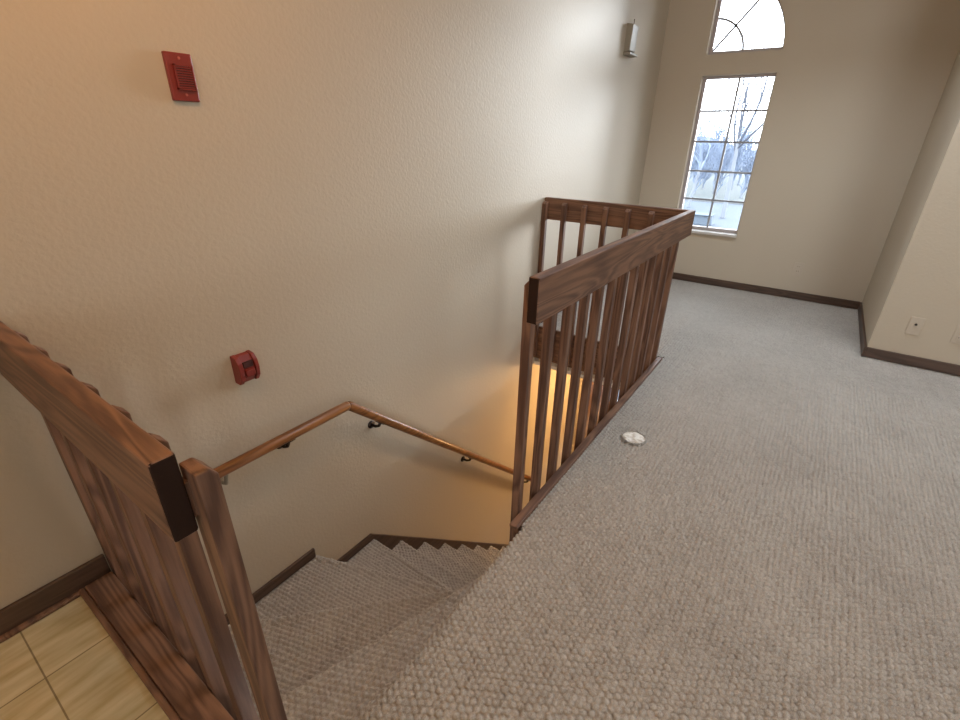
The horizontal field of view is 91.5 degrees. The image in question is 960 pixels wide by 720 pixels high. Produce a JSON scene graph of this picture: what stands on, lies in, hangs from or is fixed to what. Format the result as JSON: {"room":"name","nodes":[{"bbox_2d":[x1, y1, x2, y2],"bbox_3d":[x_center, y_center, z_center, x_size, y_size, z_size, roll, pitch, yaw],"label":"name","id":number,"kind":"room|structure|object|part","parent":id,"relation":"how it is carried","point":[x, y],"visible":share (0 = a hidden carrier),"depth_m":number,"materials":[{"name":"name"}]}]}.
{"room":"stair landing","nodes":[
{"label":"stair landing","id":0,"kind":"room"},
{"bbox_2d":[0,0,669,613],"bbox_3d":[-0.653,0.288,2.239,0.140,5.835,7.844,18,30,31],"label":"wall","id":1,"kind":"structure","parent":0,"point":[351,197],"depth_m":1.77,"materials":[{"name":"beige paint"}]},
{"bbox_2d":[0,554,110,635],"bbox_3d":[-1.971,1.108,0.424,0.014,0.073,2.791,18,30,31],"label":"baseboard","id":2,"kind":"structure","parent":1,"relation":"attached to","point":[16,613],"depth_m":1.35,"materials":[{"name":"brown wood"}]},
{"bbox_2d":[0,588,181,719],"bbox_3d":[-1.613,1.278,0.175,0.945,0.016,2.720,18,30,31],"label":"trim","id":3,"kind":"structure","parent":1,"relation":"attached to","point":[135,664],"depth_m":1.28,"materials":[{"name":"brown wood"}]},
{"bbox_2d":[161,51,199,101],"bbox_3d":[-0.819,-0.778,1.286,0.023,0.116,0.071,18,30,31],"label":"fire alarm","id":4,"kind":"object","parent":1,"relation":"attached to","point":[180,74],"visible":1,"depth_m":1.28,"materials":[{"name":"red plastic"}]},
{"bbox_2d":[172,63,197,90],"bbox_3d":[-0.811,-0.777,1.285,0.009,0.061,0.049,18,30,31],"label":"grille","id":5,"kind":"object","parent":4,"relation":"attached to","point":[183,76],"depth_m":1.28,"materials":[{"name":"red plastic"}]},
{"bbox_2d":[230,350,260,384],"bbox_3d":[-0.826,0.029,1.652,0.054,0.105,0.072,18,30,31],"label":"alarm pull station","id":6,"kind":"object","parent":1,"relation":"attached to","point":[245,365],"visible":1,"depth_m":1.64,"materials":[{"name":"red plastic"}]},
{"bbox_3d":[-0.810,0.042,1.647,0.016,0.026,0.034,18,30,31],"label":"pull handle","id":7,"kind":"part","parent":6,"relation":"part of","materials":[{"name":"red plastic"}]},
{"bbox_2d":[225,548,315,624],"bbox_3d":[-0.959,1.011,1.972,0.014,0.052,0.622,18,30,31],"label":"trim","id":8,"kind":"structure","parent":1,"relation":"attached to","point":[307,557],"depth_m":2.07,"materials":[{"name":"brown wood"}]},
{"bbox_2d":[214,401,530,484],"bbox_3d":[-0.316,0.753,2.784,0.088,1.673,2.644,18,30,31],"label":"handrail","id":9,"kind":"object","parent":1,"relation":"attached to","point":[283,440],"visible":0.84,"depth_m":1.99,"materials":[{"name":"brown wood"}]},
{"bbox_3d":[-0.812,0.335,1.745,0.041,0.043,0.816,18,30,31],"label":"level rail","id":10,"kind":"part","parent":9,"relation":"part of","materials":[{"name":"brown wood"}]},
{"bbox_3d":[-0.065,0.621,3.067,0.041,1.652,1.842,18,30,31],"label":"sloping rail","id":11,"kind":"part","parent":9,"relation":"part of","materials":[{"name":"brown wood"}]},
{"bbox_2d":[337,533,508,561],"bbox_3d":[-0.116,1.597,3.597,0.014,2.102,2.295,18,30,31],"label":"trim","id":12,"kind":"structure","parent":1,"relation":"attached to","point":[390,541],"depth_m":2.85,"materials":[{"name":"brown wood"}]},
{"bbox_2d":[533,326,631,381],"bbox_3d":[0.777,-0.031,3.351,0.876,0.258,0.018,18,30,31],"label":"trim","id":13,"kind":"structure","parent":1,"relation":"attached to","point":[557,338],"depth_m":3.44,"materials":[{"name":"brown wood"}]},
{"bbox_2d":[574,381,611,447],"bbox_3d":[1.320,0.712,5.351,0.080,2.065,0.910,18,30,31],"label":"door","id":14,"kind":"structure","parent":1,"relation":"in","point":[592,385],"depth_m":5.17,"materials":[{"name":"brown wood"}]},
{"bbox_2d":[623,19,638,57],"bbox_3d":[1.148,-2.429,3.519,0.058,0.237,0.160,18,30,31],"label":"light","id":15,"kind":"object","parent":1,"relation":"attached to","point":[632,29],"depth_m":3.49,"materials":[{"name":"beige plastic"}]},
{"bbox_2d":[0,272,959,719],"bbox_3d":[1.498,1.141,0.951,5.145,0.301,7.564,18,30,31],"label":"floor","id":16,"kind":"structure","parent":0,"point":[781,541],"depth_m":1.54,"materials":[{"name":"carpet"}]},
{"bbox_2d":[0,321,286,719],"bbox_3d":[-0.781,0.489,1.073,0.959,1.027,0.110,18,30,31],"label":"stair railing","id":17,"kind":"object","parent":16,"relation":"on","point":[159,594],"visible":1,"depth_m":0.94,"materials":[{"name":"brown wood"}]},
{"bbox_3d":[-0.800,0.083,0.899,0.896,0.145,0.036,18,30,31],"label":"rail","id":18,"kind":"part","parent":17,"relation":"part of","materials":[{"name":"brown wood"}]},
{"bbox_3d":[-0.792,0.804,1.200,0.944,0.018,0.071,18,30,31],"label":"board","id":19,"kind":"part","parent":17,"relation":"part of","materials":[{"name":"brown wood"}]},
{"bbox_2d":[513,358,662,537],"bbox_3d":[0.654,0.425,2.433,0.031,0.294,1.792,18,30,31],"label":"trim","id":20,"kind":"structure","parent":16,"relation":"attached to","point":[515,531],"depth_m":1.93,"materials":[{"name":"brown wood"}]},
{"bbox_2d":[509,197,695,541],"bbox_3d":[0.292,-0.136,2.459,0.950,1.154,1.864,18,30,31],"label":"stair railing","id":21,"kind":"object","parent":16,"relation":"on","point":[654,248],"visible":0.82,"depth_m":2.03,"materials":[{"name":"brown wood"}]},
{"bbox_3d":[0.681,-0.480,2.016,0.036,0.140,1.835,18,30,31],"label":"rail","id":22,"kind":"part","parent":21,"relation":"part of","materials":[{"name":"brown wood"}]},
{"bbox_3d":[0.814,-0.911,2.928,0.913,0.140,0.036,18,30,31],"label":"rail","id":23,"kind":"part","parent":21,"relation":"part of","materials":[{"name":"brown wood"}]},
{"bbox_2d":[621,430,646,444],"bbox_3d":[0.723,0.364,2.198,0.116,0.007,0.116,18,30,31],"label":"floor outlet cover","id":24,"kind":"object","parent":16,"relation":"on","point":[632,437],"visible":1,"depth_m":2.20,"materials":[{"name":"plastic"}]},
{"bbox_2d":[534,361,619,389],"bbox_3d":[1.377,-0.208,4.171,0.915,0.030,2.013,18,30,31],"label":"ceiling","id":25,"kind":"structure","parent":0,"point":[535,362],"depth_m":3.51,"materials":[{"name":"paint"}]},
{"bbox_2d":[617,151,755,399],"bbox_3d":[100.928,-70.471,162.339,360.000,0.200,394.596,18,30,31],"label":"ground","id":26,"kind":"structure","parent":0,"point":[733,213],"depth_m":31.52,"materials":[{"name":"white snow"}]},
{"bbox_2d":[693,212,715,225],"bbox_3d":[12.598,-8.026,26.557,1.288,0.560,1.000,18,30,31],"label":"utility box","id":27,"kind":"object","parent":26,"relation":"on","point":[700,218],"visible":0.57,"depth_m":26.22,"materials":[{"name":"paint"}]},
{"bbox_3d":[12.602,-8.252,26.449,1.200,0.060,1.000,18,30,31],"label":"lid","id":28,"kind":"part","parent":27,"relation":"part of","materials":[{"name":"paint"}]},
{"bbox_2d":[686,84,738,206],"bbox_3d":[14.647,-14.900,32.498,4.733,7.910,5.354,4,26,6],"label":"bare tree","id":29,"kind":"object","parent":26,"relation":"on","point":[700,162],"visible":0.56,"depth_m":31.61,"materials":[{"name":"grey plant"}]},
{"bbox_3d":[14.665,-15.883,32.031,4.733,5.734,5.354,4,26,6],"label":"crown","id":30,"kind":"part","parent":29,"relation":"part of","materials":[{"name":"grey plant"}]},
{"bbox_2d":[685,199,743,204],"bbox_3d":[16.084,-13.183,38.063,140.000,0.120,1.200,18,30,31],"label":"curb","id":31,"kind":"object","parent":26,"relation":"on","point":[685,199],"depth_m":36.09,"materials":[{"name":"white concrete"}]},
{"bbox_2d":[715,5,783,217],"bbox_3d":[15.466,-14.287,27.174,5.096,11.396,7.691,-7,26,-16],"label":"bare tree","id":32,"kind":"object","parent":26,"relation":"on","point":[737,146],"visible":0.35,"depth_m":26.94,"materials":[{"name":"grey plant"}]},
{"bbox_3d":[15.493,-15.804,26.454,5.096,8.037,7.691,-7,26,-16],"label":"crown","id":33,"kind":"part","parent":32,"relation":"part of","materials":[{"name":"grey plant"}]},
{"bbox_2d":[685,166,752,200],"bbox_3d":[39.231,-26.768,67.722,140.000,0.022,76.000,18,30,31],"label":"lawn","id":34,"kind":"structure","parent":0,"point":[706,193],"depth_m":45.96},
{"bbox_2d":[688,132,699,180],"bbox_3d":[20.872,-20.399,46.447,2.671,6.082,2.704,18,30,31],"label":"bare tree","id":35,"kind":"object","parent":34,"relation":"on","point":[696,150],"visible":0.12,"depth_m":46.40,"materials":[{"name":"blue plant"}]},
{"bbox_2d":[692,128,709,179],"bbox_3d":[24.435,-23.218,52.377,3.147,6.206,2.511,11,27,19],"label":"bare tree","id":36,"kind":"object","parent":34,"relation":"on","point":[695,162],"visible":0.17,"depth_m":52.56,"materials":[{"name":"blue plant"}]},
{"bbox_2d":[690,138,714,193],"bbox_3d":[19.333,-16.915,40.722,1.981,4.648,1.839,3,25,4],"label":"bare tree","id":37,"kind":"object","parent":34,"relation":"on","point":[706,166],"visible":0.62,"depth_m":40.41,"materials":[{"name":"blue plant"}]},
{"bbox_2d":[691,137,733,170],"bbox_3d":[36.190,-33.710,76.351,11.500,4.980,10.800,18,30,31],"label":"building","id":38,"kind":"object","parent":34,"relation":"on","point":[705,137],"visible":0.04,"depth_m":71.94,"materials":[{"name":"grey"}]},
{"bbox_2d":[701,127,724,188],"bbox_3d":[22.412,-19.728,45.581,2.564,5.664,2.639,8,26,15],"label":"bare tree","id":39,"kind":"object","parent":34,"relation":"on","point":[717,139],"visible":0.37,"depth_m":45.31,"materials":[{"name":"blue plant"}]},
{"bbox_2d":[706,112,730,175],"bbox_3d":[28.635,-26.100,56.731,3.395,7.814,3.745,18,30,31],"label":"bare tree","id":40,"kind":"object","parent":34,"relation":"on","point":[724,121],"visible":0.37,"depth_m":56.00,"materials":[{"name":"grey plant"}]},
{"bbox_2d":[708,138,732,192],"bbox_3d":[20.866,-17.409,41.500,1.831,4.925,2.518,-21,33,-38],"label":"bare tree","id":41,"kind":"object","parent":34,"relation":"on","point":[716,138],"visible":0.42,"depth_m":41.31,"materials":[{"name":"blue plant"}]},
{"bbox_3d":[20.878,-18.028,41.206,1.831,3.555,2.518,-21,33,-38],"label":"crown","id":42,"kind":"part","parent":41,"relation":"part of","materials":[{"name":"grey plant"}]},
{"bbox_2d":[712,140,733,195],"bbox_3d":[20.303,-16.223,39.236,1.906,4.706,2.296,14,28,25],"label":"bare tree","id":43,"kind":"object","parent":34,"relation":"on","point":[726,161],"visible":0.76,"depth_m":39.02,"materials":[{"name":"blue plant"}]},
{"bbox_2d":[713,127,737,178],"bbox_3d":[26.927,-22.627,51.474,3.025,5.995,2.898,-5,26,-12],"label":"bare tree","id":44,"kind":"object","parent":34,"relation":"on","point":[730,136],"visible":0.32,"depth_m":50.44,"materials":[{"name":"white plant"}]},
{"bbox_2d":[723,119,758,189],"bbox_3d":[24.707,-19.729,44.837,2.281,6.379,3.176,12,28,22],"label":"bare tree","id":45,"kind":"object","parent":34,"relation":"on","point":[742,147],"visible":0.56,"depth_m":44.45,"materials":[{"name":"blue plant"}]},
{"bbox_2d":[727,114,755,178],"bbox_3d":[31.366,-25.581,55.870,3.317,7.706,3.493,3,25,3],"label":"bare tree","id":46,"kind":"object","parent":34,"relation":"on","point":[747,114],"visible":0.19,"depth_m":55.08,"materials":[{"name":"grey plant"}]},
{"bbox_2d":[730,123,760,184],"bbox_3d":[28.636,-22.004,49.662,3.168,6.479,3.028,-5,26,-13],"label":"bare tree","id":47,"kind":"object","parent":34,"relation":"on","point":[755,128],"visible":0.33,"depth_m":49.02,"materials":[{"name":"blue plant"}]},
{"bbox_2d":[734,137,758,197],"bbox_3d":[22.067,-15.815,38.320,2.233,4.813,2.265,-16,30,-32],"label":"bare tree","id":48,"kind":"object","parent":34,"relation":"on","point":[748,163],"visible":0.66,"depth_m":38.17,"materials":[{"name":"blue plant"}]},
{"bbox_2d":[634,0,959,309],"bbox_3d":[3.788,-0.320,3.689,5.285,5.835,0.140,18,30,31],"label":"wall","id":49,"kind":"structure","parent":0,"point":[859,85],"depth_m":3.80,"materials":[{"name":"beige paint"}]},
{"bbox_2d":[679,73,776,237],"bbox_3d":[2.174,-1.815,4.224,0.576,1.311,0.145,18,30,31],"label":"window","id":50,"kind":"structure","parent":49,"relation":"in","point":[707,230],"depth_m":4.27,"materials":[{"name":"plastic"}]},
{"bbox_3d":[2.149,-1.226,4.481,0.576,0.024,0.095,18,30,31],"label":"sill","id":51,"kind":"part","parent":50,"relation":"part of","materials":[{"name":"paint"}]},
{"bbox_2d":[629,271,859,308],"bbox_3d":[2.402,-0.722,4.482,1.996,0.066,0.014,18,30,31],"label":"baseboard","id":52,"kind":"structure","parent":49,"relation":"attached to","point":[852,304],"depth_m":4.30,"materials":[{"name":"brown wood"}]},
{"bbox_2d":[708,0,784,54],"bbox_3d":[2.220,-2.820,3.790,0.569,0.569,0.050,18,30,31],"label":"window","id":53,"kind":"structure","parent":49,"relation":"in","point":[718,18],"depth_m":3.90,"materials":[{"name":"plastic"}]},
{"bbox_2d":[792,262,804,275],"bbox_3d":[2.810,-0.803,4.130,0.070,0.114,0.010,18,30,31],"label":"wall outlet","id":54,"kind":"object","parent":49,"relation":"attached to","point":[798,267],"visible":1,"depth_m":4.13,"materials":[{"name":"plastic"}]},
{"bbox_2d":[862,49,959,364],"bbox_3d":[4.191,-1.108,2.119,3.135,2.850,1.182,18,30,31],"label":"wall","id":55,"kind":"structure","parent":0,"point":[916,273],"depth_m":2.85,"materials":[{"name":"beige paint"}]},
{"bbox_2d":[858,302,866,355],"bbox_3d":[2.876,-0.256,3.520,0.014,0.066,1.182,18,30,31],"label":"baseboard","id":56,"kind":"structure","parent":55,"relation":"attached to","point":[863,344],"depth_m":3.40,"materials":[{"name":"brown wood"}]},
{"bbox_2d":[864,347,959,375],"bbox_3d":[3.821,0.353,2.273,3.135,0.066,0.014,18,30,31],"label":"baseboard","id":57,"kind":"structure","parent":55,"relation":"attached to","point":[948,368],"depth_m":2.95,"materials":[{"name":"brown wood"}]},
{"bbox_2d":[905,316,925,335],"bbox_3d":[2.695,-0.208,2.894,0.070,0.114,0.016,18,30,31],"label":"outlet","id":58,"kind":"object","parent":55,"relation":"attached to","point":[915,325],"visible":1,"depth_m":2.90,"materials":[{"name":"plastic"}]},
{"bbox_2d":[950,325,959,343],"bbox_3d":[2.872,-0.149,2.787,0.070,0.114,0.010,18,30,31],"label":"wall outlet","id":59,"kind":"object","parent":55,"relation":"attached to","point":[955,338],"visible":1,"depth_m":2.80,"materials":[{"name":"plastic"}]},
{"bbox_3d":[0.562,2.515,4.164,1.011,0.200,5.104,18,30,31],"label":"floor","id":60,"kind":"structure","parent":0,"visible":0},
{"bbox_2d":[228,539,504,719],"bbox_3d":[0.064,1.580,2.968,0.943,2.526,3.006,18,30,31],"label":"staircase","id":61,"kind":"structure","parent":60,"relation":"on","point":[337,634],"depth_m":1.72,"materials":[{"name":"carpet"}]}
]}

